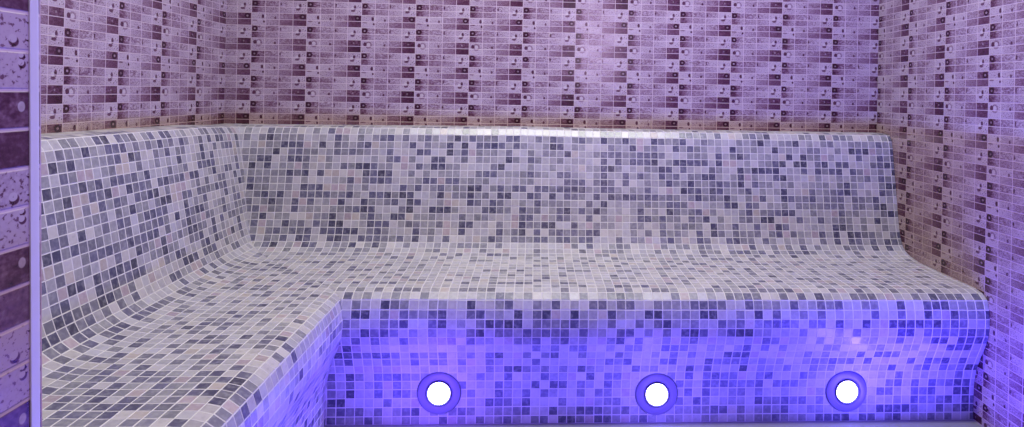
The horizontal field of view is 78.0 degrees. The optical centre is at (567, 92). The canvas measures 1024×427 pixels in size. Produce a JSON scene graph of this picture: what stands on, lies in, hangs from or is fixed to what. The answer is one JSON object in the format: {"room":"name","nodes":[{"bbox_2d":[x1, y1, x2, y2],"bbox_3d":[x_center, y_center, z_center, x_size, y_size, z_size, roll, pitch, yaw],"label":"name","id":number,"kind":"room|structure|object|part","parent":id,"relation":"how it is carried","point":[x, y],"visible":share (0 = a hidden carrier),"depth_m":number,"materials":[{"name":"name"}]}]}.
{"room":"spa","nodes":[
{"label":"spa","id":0,"kind":"room"},
{"bbox_2d":[0,0,41,426],"bbox_3d":[0.087,-0.200,0.336,2.475,2.320,0.150,1,0,-3],"label":"wall","id":1,"kind":"structure","parent":0,"point":[14,14],"depth_m":0.37,"materials":[{"name":"tile"}]},
{"bbox_2d":[29,0,39,426],"bbox_3d":[-0.332,-0.073,0.385,0.060,2.050,0.010,1,0,-3],"label":"trim","id":2,"kind":"structure","parent":1,"relation":"attached to","point":[33,4],"depth_m":0.38,"materials":[{"name":"silver metal"}]},
{"bbox_2d":[40,0,226,133],"bbox_3d":[-1.276,-0.227,1.255,0.150,2.320,2.130,1,0,-3],"label":"wall","id":3,"kind":"structure","parent":0,"point":[106,64],"depth_m":1.78,"materials":[{"name":"tile"}]},
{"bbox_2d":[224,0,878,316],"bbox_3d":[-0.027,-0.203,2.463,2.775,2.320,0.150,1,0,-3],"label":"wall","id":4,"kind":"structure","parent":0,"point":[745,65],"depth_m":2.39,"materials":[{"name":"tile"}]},
{"bbox_2d":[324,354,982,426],"bbox_3d":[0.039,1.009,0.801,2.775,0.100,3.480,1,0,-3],"label":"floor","id":5,"kind":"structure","parent":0,"point":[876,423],"depth_m":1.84,"materials":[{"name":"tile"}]},
{"bbox_2d":[41,123,989,426],"bbox_3d":[0.016,0.537,1.401,2.472,0.843,1.976,1,0,-3],"label":"bench","id":6,"kind":"object","parent":5,"relation":"on","point":[549,272],"visible":0.99,"depth_m":1.84,"materials":[{"name":"tile"}]},
{"bbox_3d":[-1.121,0.299,1.339,0.186,0.412,1.976,1,0,-3],"label":"backrest","id":7,"kind":"part","parent":6,"relation":"part of","materials":[{"name":"tile"}]},
{"bbox_3d":[-0.815,0.540,1.263,0.427,0.058,1.791,1,0,-3],"label":"seat","id":8,"kind":"part","parent":6,"relation":"part of","materials":[{"name":"tile"}]},
{"bbox_2d":[417,372,460,413],"bbox_3d":[-0.367,0.859,1.815,0.124,0.124,0.052,1,0,-3],"label":"recessed light","id":9,"kind":"object","parent":6,"relation":"attached to","point":[443,394],"visible":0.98,"depth_m":1.80,"materials":[{"name":"plastic"}]},
{"bbox_3d":[-0.028,0.327,2.295,2.472,0.397,0.186,1,0,-3],"label":"backrest","id":10,"kind":"part","parent":6,"relation":"part of","materials":[{"name":"tile"}]},
{"bbox_3d":[0.076,0.557,1.994,2.287,0.058,0.427,1,0,-3],"label":"seat","id":11,"kind":"part","parent":6,"relation":"part of","materials":[{"name":"tile"}]},
{"bbox_2d":[635,373,676,414],"bbox_3d":[0.260,0.878,1.849,0.124,0.124,0.052,1,0,-3],"label":"recessed light","id":12,"kind":"object","parent":6,"relation":"attached to","point":[660,400],"visible":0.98,"depth_m":1.83,"materials":[{"name":"plastic"}]},
{"bbox_2d":[825,371,866,411],"bbox_3d":[0.828,0.884,1.879,0.124,0.124,0.052,1,0,-3],"label":"recessed light","id":13,"kind":"object","parent":6,"relation":"attached to","point":[846,391],"visible":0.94,"depth_m":1.86,"materials":[{"name":"plastic"}]},
{"bbox_2d":[877,0,1023,426],"bbox_3d":[1.345,-0.176,1.395,0.150,2.320,2.130,1,0,-3],"label":"wall","id":14,"kind":"structure","parent":0,"point":[950,89],"depth_m":1.94,"materials":[{"name":"tile"}]}
]}

